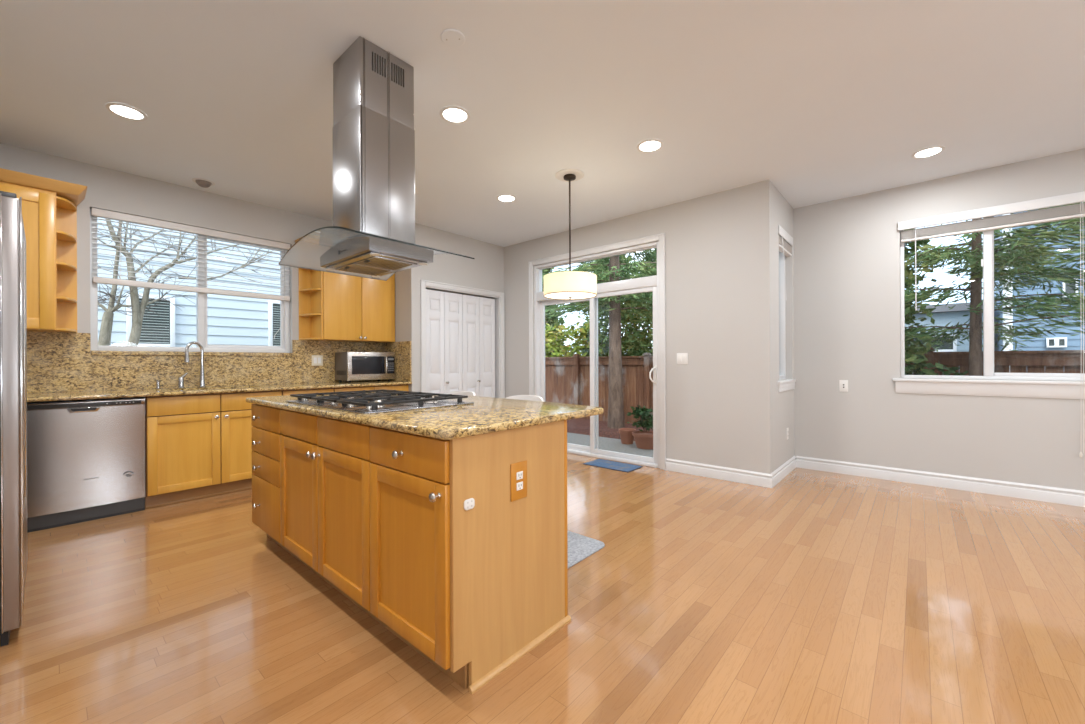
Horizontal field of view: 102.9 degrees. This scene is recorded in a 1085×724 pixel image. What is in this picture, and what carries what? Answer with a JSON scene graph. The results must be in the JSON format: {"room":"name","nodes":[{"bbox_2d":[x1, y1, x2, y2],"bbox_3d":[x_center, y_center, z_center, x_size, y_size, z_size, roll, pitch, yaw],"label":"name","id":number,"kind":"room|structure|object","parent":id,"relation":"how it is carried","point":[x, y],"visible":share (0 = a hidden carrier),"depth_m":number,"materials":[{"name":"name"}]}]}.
{"room":"kitchen","nodes":[
{"label":"kitchen","id":0,"kind":"room"},
{"bbox_2d":[0,143,472,398],"bbox_3d":[-2.787,-0.235,4.622,0.150,2.743,5.456,0,0,41],"label":"wall","id":1,"kind":"structure","parent":0,"point":[108,189],"depth_m":3.79,"materials":[{"name":"grey paint"}]},
{"bbox_2d":[0,168,86,332],"bbox_3d":[-3.909,-0.773,2.940,0.367,1.083,1.114,0,0,41],"label":"upper cabinet","id":2,"kind":"object","parent":1,"relation":"attached to","point":[49,206],"visible":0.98,"depth_m":3.13,"materials":[{"name":"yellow wood"}]},
{"bbox_2d":[56,196,75,210],"bbox_3d":[-3.639,-1.210,3.309,0.280,0.018,0.110,0,0,41],"label":"shelf","id":3,"kind":"object","parent":2,"relation":"attached to","point":[63,203],"depth_m":3.31,"materials":[{"name":"brown wood"}]},
{"bbox_2d":[56,206,76,329],"bbox_3d":[-3.744,-0.746,3.404,0.007,1.028,0.112,0,0,41],"label":"shelf","id":4,"kind":"object","parent":2,"relation":"attached to","point":[66,219],"depth_m":3.40,"materials":[{"name":"brown wood"}]},
{"bbox_2d":[56,230,76,241],"bbox_3d":[-3.638,-0.960,3.309,0.280,0.018,0.110,0,0,41],"label":"shelf","id":5,"kind":"object","parent":2,"relation":"attached to","point":[61,236],"depth_m":3.30,"materials":[{"name":"brown wood"}]},
{"bbox_2d":[56,328,76,332],"bbox_3d":[-3.635,-0.241,3.309,0.280,0.018,0.110,0,0,41],"label":"shelf","id":6,"kind":"object","parent":2,"relation":"attached to","point":[72,330],"depth_m":3.29,"materials":[{"name":"brown wood"}]},
{"bbox_2d":[57,262,76,270],"bbox_3d":[-3.637,-0.730,3.309,0.280,0.018,0.110,0,0,41],"label":"shelf","id":7,"kind":"object","parent":2,"relation":"attached to","point":[61,266],"depth_m":3.30,"materials":[{"name":"brown wood"}]},
{"bbox_2d":[57,296,76,302],"bbox_3d":[-3.635,-0.474,3.309,0.280,0.018,0.110,0,0,41],"label":"shelf","id":8,"kind":"object","parent":2,"relation":"attached to","point":[60,299],"depth_m":3.29,"materials":[{"name":"brown wood"}]},
{"bbox_2d":[90,209,289,352],"bbox_3d":[-3.223,-0.677,4.111,0.136,1.168,1.493,0,0,41],"label":"window","id":9,"kind":"structure","parent":1,"relation":"in","point":[201,298],"depth_m":4.10,"materials":[{"name":"white plastic"}]},
{"bbox_2d":[91,208,289,337],"bbox_3d":[-3.193,-0.745,4.085,0.056,1.026,1.475,0,0,41],"label":"window blind","id":10,"kind":"object","parent":9,"relation":"attached to","point":[95,212],"visible":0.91,"depth_m":3.96,"materials":[{"name":"white plastic"}]},
{"bbox_2d":[27,331,411,392],"bbox_3d":[-2.958,-0.002,3.808,0.658,0.466,3.664,0,0,41],"label":"backsplash","id":11,"kind":"structure","parent":1,"relation":"attached to","point":[56,361],"depth_m":3.85,"materials":[{"name":"stone"}]},
{"bbox_2d":[312,355,322,365],"bbox_3d":[-2.499,-0.017,4.801,0.008,0.114,0.118,0,0,41],"label":"wall plate","id":12,"kind":"object","parent":11,"relation":"attached to","point":[317,360],"visible":1,"depth_m":4.80,"materials":[{"name":"beige plastic"}]},
{"bbox_2d":[294,237,394,342],"bbox_3d":[-2.199,-0.772,4.905,0.367,1.068,1.005,0,0,41],"label":"upper cabinet","id":13,"kind":"object","parent":1,"relation":"attached to","point":[332,306],"visible":0.78,"depth_m":4.76,"materials":[{"name":"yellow wood"}]},
{"bbox_2d":[298,268,310,338],"bbox_3d":[-2.598,-0.751,4.721,0.007,1.028,0.118,0,0,41],"label":"shelf","id":14,"kind":"object","parent":13,"relation":"attached to","point":[304,276],"depth_m":4.72,"materials":[{"name":"brown wood"}]},
{"bbox_2d":[299,288,320,292],"bbox_3d":[-2.488,-0.769,4.628,0.280,0.018,0.115,0,0,41],"label":"shelf","id":15,"kind":"object","parent":13,"relation":"attached to","point":[301,290],"depth_m":4.63,"materials":[{"name":"brown wood"}]},
{"bbox_2d":[299,313,320,316],"bbox_3d":[-2.487,-0.504,4.628,0.280,0.018,0.115,0,0,41],"label":"shelf","id":16,"kind":"object","parent":13,"relation":"attached to","point":[300,314],"depth_m":4.61,"materials":[{"name":"brown wood"}]},
{"bbox_2d":[299,338,320,339],"bbox_3d":[-2.486,-0.246,4.628,0.280,0.018,0.115,0,0,41],"label":"shelf","id":17,"kind":"object","parent":13,"relation":"attached to","point":[299,338],"depth_m":4.58,"materials":[{"name":"brown wood"}]},
{"bbox_2d":[395,223,503,391],"bbox_3d":[-1.272,-0.241,5.746,0.662,2.744,1.471,0,0,41],"label":"wall","id":18,"kind":"structure","parent":0,"point":[486,271],"depth_m":5.25,"materials":[{"name":"grey paint"}]},
{"bbox_2d":[420,279,504,397],"bbox_3d":[-1.016,0.082,5.590,0.125,2.095,1.340,0,0,41],"label":"door","id":19,"kind":"structure","parent":18,"relation":"in","point":[462,336],"depth_m":5.56,"materials":[{"name":"white paint"}]},
{"bbox_2d":[0,453,1084,723],"bbox_3d":[-0.131,1.155,1.261,8.560,0.060,9.025,0,0,41],"label":"floor","id":20,"kind":"structure","parent":0,"point":[814,596],"depth_m":1.88,"materials":[{"name":"brown wood"}]},
{"bbox_2d":[0,191,26,646],"bbox_3d":[-2.716,0.228,1.740,0.917,1.815,0.819,0,0,41],"label":"refrigerator","id":21,"kind":"object","parent":20,"relation":"on","point":[13,311],"visible":1,"depth_m":1.73,"materials":[{"name":"grey metal"}]},
{"bbox_2d":[27,397,144,532],"bbox_3d":[-3.438,0.708,3.259,0.592,0.862,0.597,0,0,41],"label":"dishwasher","id":22,"kind":"object","parent":20,"relation":"on","point":[86,458],"visible":0.93,"depth_m":3.05,"materials":[{"name":"grey metal"}]},
{"bbox_2d":[145,390,281,508],"bbox_3d":[-2.931,0.700,3.844,0.645,0.873,0.938,0,0,41],"label":"base cabinet","id":23,"kind":"object","parent":20,"relation":"on","point":[197,446],"visible":0.84,"depth_m":3.54,"materials":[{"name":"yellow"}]},
{"bbox_2d":[27,380,411,401],"bbox_3d":[-2.952,0.247,3.806,0.670,0.030,3.665,0,0,41],"label":"countertop","id":24,"kind":"structure","parent":23,"relation":"on","point":[78,395],"depth_m":3.61,"materials":[{"name":"stone"}]},
{"bbox_2d":[155,380,160,388],"bbox_3d":[-3.292,0.192,3.707,0.067,0.080,0.040,0,0,41],"label":"soap dispenser","id":25,"kind":"object","parent":24,"relation":"on","point":[157,381],"visible":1,"depth_m":3.70,"materials":[{"name":"silver metal"}]},
{"bbox_2d":[177,341,205,387],"bbox_3d":[-3.158,0.022,3.899,0.067,0.419,0.216,0,0,29],"label":"faucet","id":26,"kind":"object","parent":24,"relation":"on","point":[186,356],"visible":0.98,"depth_m":3.93,"materials":[{"name":"silver metal"}]},
{"bbox_2d":[335,352,394,382],"bbox_3d":[-2.047,0.056,5.029,0.370,0.342,0.570,0,0,41],"label":"microwave","id":27,"kind":"object","parent":24,"relation":"on","point":[349,366],"visible":1,"depth_m":4.89,"materials":[{"name":"grey metal"}]},
{"bbox_2d":[251,404,295,557],"bbox_3d":[-1.474,0.694,2.808,0.505,0.873,0.652,0,0,41],"label":"base cabinet","id":28,"kind":"object","parent":20,"relation":"on","point":[265,420],"visible":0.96,"depth_m":2.57,"materials":[{"name":"brown wood"}]},
{"bbox_2d":[282,388,333,395],"bbox_3d":[-2.469,0.698,4.376,0.645,0.873,0.468,0,0,41],"label":"base cabinet","id":29,"kind":"object","parent":20,"relation":"on","point":[322,390],"visible":0.03,"depth_m":4.17,"materials":[{"name":"brown wood"}]},
{"bbox_2d":[280,409,388,629],"bbox_3d":[-0.898,0.692,2.307,1.018,0.873,0.652,0,0,41],"label":"base cabinet","id":30,"kind":"object","parent":20,"relation":"on","point":[325,462],"visible":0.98,"depth_m":2.03,"materials":[{"name":"brown wood"}]},
{"bbox_2d":[246,391,603,439],"bbox_3d":[-0.775,0.238,2.452,2.120,0.030,1.010,0,0,41],"label":"countertop","id":31,"kind":"structure","parent":30,"relation":"on","point":[486,415],"depth_m":1.83,"materials":[{"name":"stone"}]},
{"bbox_2d":[285,389,473,413],"bbox_3d":[-0.904,0.200,2.358,0.920,0.046,0.600,0,0,41],"label":"gas cooktop","id":32,"kind":"object","parent":31,"relation":"in","point":[365,401],"visible":1,"depth_m":2.19,"materials":[{"name":"silver metal"}]},
{"bbox_2d":[333,384,408,391],"bbox_3d":[-2.035,0.697,4.874,0.645,0.873,0.848,0,0,41],"label":"base cabinet","id":33,"kind":"object","parent":20,"relation":"on","point":[387,387],"visible":0.02,"depth_m":4.70,"materials":[{"name":"brown"}]},
{"bbox_2d":[370,420,570,693],"bbox_3d":[-0.301,0.690,1.804,0.539,0.873,0.677,0,0,41],"label":"base cabinet","id":34,"kind":"object","parent":20,"relation":"on","point":[410,473],"depth_m":1.58,"materials":[{"name":"brown wood"}]},
{"bbox_2d":[511,460,526,501],"bbox_3d":[-0.089,0.454,1.656,0.008,0.142,0.088,0,0,41],"label":"outlet","id":35,"kind":"object","parent":34,"relation":"attached to","point":[519,469],"visible":1,"depth_m":1.65,"materials":[{"name":"orange wood"}]},
{"bbox_2d":[516,471,522,479],"bbox_3d":[-0.087,0.434,1.655,0.004,0.029,0.034,0,0,41],"label":"receptacle","id":36,"kind":"object","parent":35,"relation":"attached to","point":[519,474],"depth_m":1.65,"materials":[{"name":"grey plastic"}]},
{"bbox_2d":[517,481,522,490],"bbox_3d":[-0.087,0.474,1.655,0.004,0.029,0.034,0,0,41],"label":"receptacle","id":37,"kind":"object","parent":35,"relation":"attached to","point":[519,483],"depth_m":1.65,"materials":[{"name":"grey plastic"}]},
{"bbox_2d":[567,531,604,567],"bbox_3d":[-0.288,1.120,2.856,1.310,0.010,0.605,0,0,41],"label":"floor mat","id":38,"kind":"object","parent":20,"relation":"on","point":[580,547],"visible":0.25,"depth_m":2.60,"materials":[{"name":"grey fabric"}]},
{"bbox_2d":[446,391,475,395],"bbox_3d":[-0.696,0.672,3.242,0.380,0.888,0.344,0,0,41],"label":"counter stool","id":39,"kind":"object","parent":38,"relation":"on","point":[468,393],"visible":0.1,"depth_m":3.37,"materials":[{"name":"white"}]},
{"bbox_2d":[505,395,543,401],"bbox_3d":[-0.190,0.670,2.803,0.380,0.888,0.344,0,0,41],"label":"counter stool","id":40,"kind":"object","parent":38,"relation":"on","point":[518,397],"visible":0.05,"depth_m":2.93,"materials":[{"name":"white"}]},
{"bbox_2d":[584,459,642,472],"bbox_3d":[0.759,1.117,4.687,0.565,0.008,0.318,0,0,41],"label":"doormat","id":41,"kind":"object","parent":20,"relation":"on","point":[624,467],"visible":1,"depth_m":4.65,"materials":[{"name":"blue fabric"}]},
{"bbox_2d":[0,0,1084,246],"bbox_3d":[-0.142,-1.692,1.261,8.560,0.150,9.025,0,0,41],"label":"ceiling","id":42,"kind":"structure","parent":0,"point":[822,101],"depth_m":2.60,"materials":[{"name":"white paint"}]},
{"bbox_2d":[105,102,147,120],"bbox_3d":[-2.666,-1.602,2.775,0.196,0.009,0.196,0,0,41],"label":"recessed light","id":43,"kind":"object","parent":42,"relation":"in","point":[126,111],"visible":1,"depth_m":2.77,"materials":[{"name":"white paint"}]},
{"bbox_2d":[192,178,214,187],"bbox_3d":[-3.017,-1.594,3.852,0.164,0.062,0.164,0,0,41],"label":"light","id":44,"kind":"object","parent":42,"relation":"attached to","point":[201,182],"visible":1,"depth_m":3.84,"materials":[{"name":"white paint"}]},
{"bbox_2d":[279,36,474,280],"bbox_3d":[-0.916,-1.063,2.350,0.904,1.101,0.645,0,0,41],"label":"range hood","id":45,"kind":"object","parent":42,"relation":"hanging from","point":[371,235],"visible":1,"depth_m":2.23,"materials":[{"name":"silver metal"}]},
{"bbox_2d":[441,29,464,46],"bbox_3d":[-0.446,-1.612,2.158,0.120,0.008,0.120,0,0,41],"label":"cover plate","id":46,"kind":"object","parent":42,"relation":"attached to","point":[450,37],"visible":1,"depth_m":2.15,"materials":[{"name":"white paint"}]},
{"bbox_2d":[440,106,469,122],"bbox_3d":[-0.571,-1.611,2.824,0.196,0.009,0.196,0,0,41],"label":"recessed light","id":47,"kind":"object","parent":42,"relation":"in","point":[453,114],"visible":1,"depth_m":2.81,"materials":[{"name":"white"}]},
{"bbox_2d":[497,194,515,201],"bbox_3d":[-0.355,-1.612,4.264,0.196,0.009,0.196,0,0,41],"label":"recessed light","id":48,"kind":"object","parent":42,"relation":"in","point":[504,197],"visible":1,"depth_m":4.26,"materials":[{"name":"white"}]},
{"bbox_2d":[544,169,596,299],"bbox_3d":[0.237,-1.081,3.744,0.460,1.076,0.460,0,0,41],"label":"pendant lamp","id":49,"kind":"object","parent":42,"relation":"hanging from","point":[565,285],"visible":1,"depth_m":3.60,"materials":[{"name":"white paint"}]},
{"bbox_2d":[545,292,595,298],"bbox_3d":[0.239,-0.571,3.744,0.446,0.015,0.446,0,0,41],"label":"diffuser","id":50,"kind":"object","parent":49,"relation":"attached to","point":[550,295],"depth_m":3.68,"materials":[{"name":"white"}]},
{"bbox_2d":[637,139,663,151],"bbox_3d":[0.805,-1.616,3.240,0.196,0.009,0.196,0,0,41],"label":"recessed light","id":51,"kind":"object","parent":42,"relation":"in","point":[649,145],"visible":1,"depth_m":3.23,"materials":[{"name":"white"}]},
{"bbox_2d":[911,146,944,158],"bbox_3d":[2.992,-1.625,3.358,0.196,0.009,0.196,0,0,41],"label":"recessed light","id":52,"kind":"object","parent":42,"relation":"in","point":[930,151],"visible":1,"depth_m":3.35,"materials":[{"name":"white"}]},
{"bbox_2d":[476,180,774,473],"bbox_3d":[0.542,-0.248,5.242,4.060,2.744,0.150,0,0,41],"label":"wall","id":53,"kind":"structure","parent":0,"point":[719,247],"depth_m":4.21,"materials":[{"name":"grey paint"}]},
{"bbox_2d":[528,233,665,469],"bbox_3d":[0.591,-0.107,5.167,1.920,2.460,0.169,0,0,41],"label":"door","id":54,"kind":"structure","parent":53,"relation":"in","point":[656,283],"depth_m":5.01,"materials":[{"name":"white paint"}]},
{"bbox_2d":[677,353,687,363],"bbox_3d":[1.413,-0.034,4.379,0.114,0.112,0.008,0,0,41],"label":"light switch","id":55,"kind":"object","parent":53,"relation":"attached to","point":[682,358],"visible":1,"depth_m":4.37,"materials":[{"name":"white plastic"}]},
{"bbox_2d":[666,458,772,487],"bbox_3d":[0.749,1.062,4.955,3.415,0.120,0.018,0,0,41],"label":"baseboard","id":56,"kind":"structure","parent":53,"relation":"attached to","point":[705,470],"depth_m":4.12,"materials":[{"name":"white paint"}]},
{"bbox_2d":[773,185,793,469],"bbox_3d":[2.391,-0.256,4.388,0.150,2.743,0.989,0,0,41],"label":"wall","id":57,"kind":"structure","parent":0,"point":[783,211],"depth_m":4.26,"materials":[{"name":"grey paint"}]},
{"bbox_2d":[771,456,795,486],"bbox_3d":[2.361,1.056,4.220,0.018,0.120,0.989,0,0,41],"label":"baseboard","id":58,"kind":"structure","parent":57,"relation":"attached to","point":[787,467],"depth_m":4.18,"materials":[{"name":"white paint"}]},
{"bbox_2d":[777,236,795,391],"bbox_3d":[2.388,-0.499,4.356,0.159,1.569,0.700,0,0,41],"label":"window","id":59,"kind":"structure","parent":57,"relation":"in","point":[785,385],"depth_m":4.56,"materials":[{"name":"white plastic"}]},
{"bbox_2d":[778,225,792,299],"bbox_3d":[2.408,-0.949,4.315,0.071,0.691,0.587,0,0,41],"label":"window blind","id":60,"kind":"object","parent":59,"relation":"attached to","point":[784,247],"visible":0.83,"depth_m":4.26,"materials":[{"name":"white paint"}]},
{"bbox_2d":[786,428,788,439],"bbox_3d":[2.462,0.720,4.345,0.008,0.116,0.072,0,0,41],"label":"wall outlet","id":61,"kind":"object","parent":57,"relation":"attached to","point":[787,429],"visible":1,"depth_m":4.33,"materials":[{"name":"white plastic"}]},
{"bbox_2d":[793,148,1084,490],"bbox_3d":[4.364,-0.264,3.228,4.351,2.743,0.150,0,0,41],"label":"wall","id":62,"kind":"structure","parent":0,"point":[847,316],"depth_m":4.08,"materials":[{"name":"grey paint"}]},
{"bbox_2d":[839,380,847,391],"bbox_3d":[2.999,0.239,4.308,0.072,0.118,0.012,0,0,41],"label":"cable plate","id":63,"kind":"object","parent":62,"relation":"attached to","point":[843,384],"visible":1,"depth_m":4.31,"materials":[{"name":"white plastic"}]},
{"bbox_2d":[796,456,1084,506],"bbox_3d":[4.264,1.048,3.208,4.183,0.120,0.018,0,0,41],"label":"baseboard","id":64,"kind":"structure","parent":62,"relation":"attached to","point":[988,486],"depth_m":3.79,"materials":[{"name":"white paint"}]},
{"bbox_2d":[893,216,1084,398],"bbox_3d":[3.798,-0.501,3.682,1.270,1.576,0.165,0,0,41],"label":"window","id":65,"kind":"structure","parent":62,"relation":"in","point":[1063,385],"depth_m":3.68,"materials":[{"name":"white plastic"}]},
{"bbox_2d":[898,191,1084,457],"bbox_3d":[3.767,-0.283,3.642,1.195,2.030,0.102,0,0,41],"label":"window blind","id":66,"kind":"object","parent":65,"relation":"attached to","point":[1073,211],"visible":1,"depth_m":3.60,"materials":[{"name":"white paint"}]},
{"label":"outside","id":67,"kind":"structure","parent":0,"visible":0},
{"bbox_3d":[9.852,1.436,11.316,80.000,0.100,90.000,0,0,41],"label":"ground","id":68,"kind":"structure","parent":67,"visible":0},
{"bbox_2d":[97,219,272,345],"bbox_3d":[-4.527,-0.335,5.417,2.203,3.560,0.810,0,0,-39],"label":"bare tree","id":69,"kind":"object","parent":68,"relation":"on","point":[138,309],"visible":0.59,"depth_m":5.10,"materials":[{"name":"grey plant"}]},
{"bbox_2d":[97,217,279,346],"bbox_3d":[-7.609,-1.795,7.210,3.065,6.500,12.900,0,0,41],"label":"house","id":70,"kind":"structure","parent":68,"relation":"on","point":[232,320],"depth_m":7.09,"materials":[{"name":"blue"}]},
{"bbox_2d":[542,267,568,356],"bbox_3d":[0.001,-0.845,12.752,1.898,4.548,1.859,0,0,41],"label":"conifer","id":71,"kind":"object","parent":68,"relation":"on","point":[552,321],"visible":0.09,"depth_m":12.45,"materials":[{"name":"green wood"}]},
{"bbox_2d":[545,322,608,356],"bbox_3d":[0.645,0.185,11.438,3.262,2.528,2.226,0,0,41],"label":"shrub","id":72,"kind":"object","parent":68,"relation":"on","point":[550,346],"visible":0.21,"depth_m":10.77,"materials":[{"name":"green plant"}]},
{"bbox_2d":[542,248,656,428],"bbox_3d":[1.433,-2.370,8.165,4.695,7.581,2.854,0,0,41],"label":"conifer tree","id":73,"kind":"object","parent":68,"relation":"on","point":[616,419],"visible":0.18,"depth_m":7.69,"materials":[{"name":"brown plant"}]},
{"bbox_2d":[567,432,652,456],"bbox_3d":[0.323,1.324,6.575,5.848,0.200,1.563,0,0,41],"label":"patio","id":74,"kind":"structure","parent":68,"relation":"on","point":[610,444],"depth_m":6.40,"materials":[{"name":"concrete"}]},
{"bbox_2d":[619,428,635,443],"bbox_3d":[1.269,1.114,6.481,0.253,0.210,0.253,0,0,41],"label":"flowerpot","id":75,"kind":"object","parent":74,"relation":"on","point":[626,436],"visible":0.86,"depth_m":6.40,"materials":[{"name":"brown ceramic"}]},
{"bbox_2d":[626,405,652,448],"bbox_3d":[1.488,0.916,6.173,0.553,0.604,0.494,0,0,41],"label":"potted plant","id":76,"kind":"object","parent":74,"relation":"on","point":[643,439],"visible":0.79,"depth_m":6.08,"materials":[{"name":"green plant"}]},
{"bbox_2d":[572,252,649,356],"bbox_3d":[1.740,-0.742,10.791,2.121,4.331,2.194,0,0,-20],"label":"cedar","id":77,"kind":"object","parent":68,"relation":"on","point":[603,323],"visible":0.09,"depth_m":10.41,"materials":[{"name":"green plant"}]},
{"bbox_2d":[621,248,656,355],"bbox_3d":[2.678,-0.639,9.705,2.028,4.118,2.238,0,0,-40],"label":"cedar","id":78,"kind":"object","parent":68,"relation":"on","point":[647,338],"visible":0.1,"depth_m":9.60,"materials":[{"name":"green plant"}]},
{"bbox_2d":[545,348,1084,423],"bbox_3d":[4.820,0.613,5.425,17.948,1.585,0.180,0,0,41],"label":"fence","id":79,"kind":"object","parent":68,"relation":"on","point":[567,379],"visible":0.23,"depth_m":8.13,"materials":[{"name":"brown wood"}]},
{"bbox_2d":[904,228,943,374],"bbox_3d":[4.029,-0.271,5.585,1.724,3.366,1.265,0,0,41],"label":"evergreen shrub","id":80,"kind":"object","parent":68,"relation":"on","point":[909,277],"visible":0.06,"depth_m":5.15,"materials":[{"name":"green plant"}]},
{"bbox_2d":[905,354,968,375],"bbox_3d":[4.605,0.662,5.242,1.199,1.529,1.036,0,0,23],"label":"shrub","id":81,"kind":"object","parent":68,"relation":"on","point":[928,365],"visible":0.04,"depth_m":5.03,"materials":[{"name":"green plant"}]},
{"bbox_2d":[905,302,982,351],"bbox_3d":[9.657,-0.139,14.131,6.620,3.050,4.400,0,0,41],"label":"house","id":82,"kind":"structure","parent":68,"relation":"on","point":[942,316],"depth_m":10.97,"materials":[{"name":"blue"}]},
{"bbox_2d":[904,202,1084,375],"bbox_3d":[4.991,-1.599,4.772,3.674,6.010,2.706,0,0,35],"label":"conifer tree","id":83,"kind":"object","parent":68,"relation":"on","point":[1029,254],"visible":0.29,"depth_m":4.45,"materials":[{"name":"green plant"}]},
{"bbox_2d":[927,202,1084,288],"bbox_3d":[5.784,-1.632,4.307,3.209,6.068,2.370,0,0,21],"label":"conifer tree","id":84,"kind":"object","parent":68,"relation":"on","point":[1062,225],"visible":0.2,"depth_m":4.42,"materials":[{"name":"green plant"}]},
{"bbox_2d":[994,209,1084,350],"bbox_3d":[13.719,-1.780,7.907,7.670,6.300,4.050,0,0,41],"label":"house","id":85,"kind":"structure","parent":68,"relation":"on","point":[1057,341],"depth_m":8.57,"materials":[{"name":"blue"}]},
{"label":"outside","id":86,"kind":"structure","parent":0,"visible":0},
{"bbox_2d":[567,418,652,440],"bbox_3d":[3.264,1.206,5.879,15.000,0.171,1.450,0,0,41],"label":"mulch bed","id":87,"kind":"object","parent":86,"point":[581,425],"visible":0.09,"depth_m":7.67,"materials":[{"name":"brown soil"}]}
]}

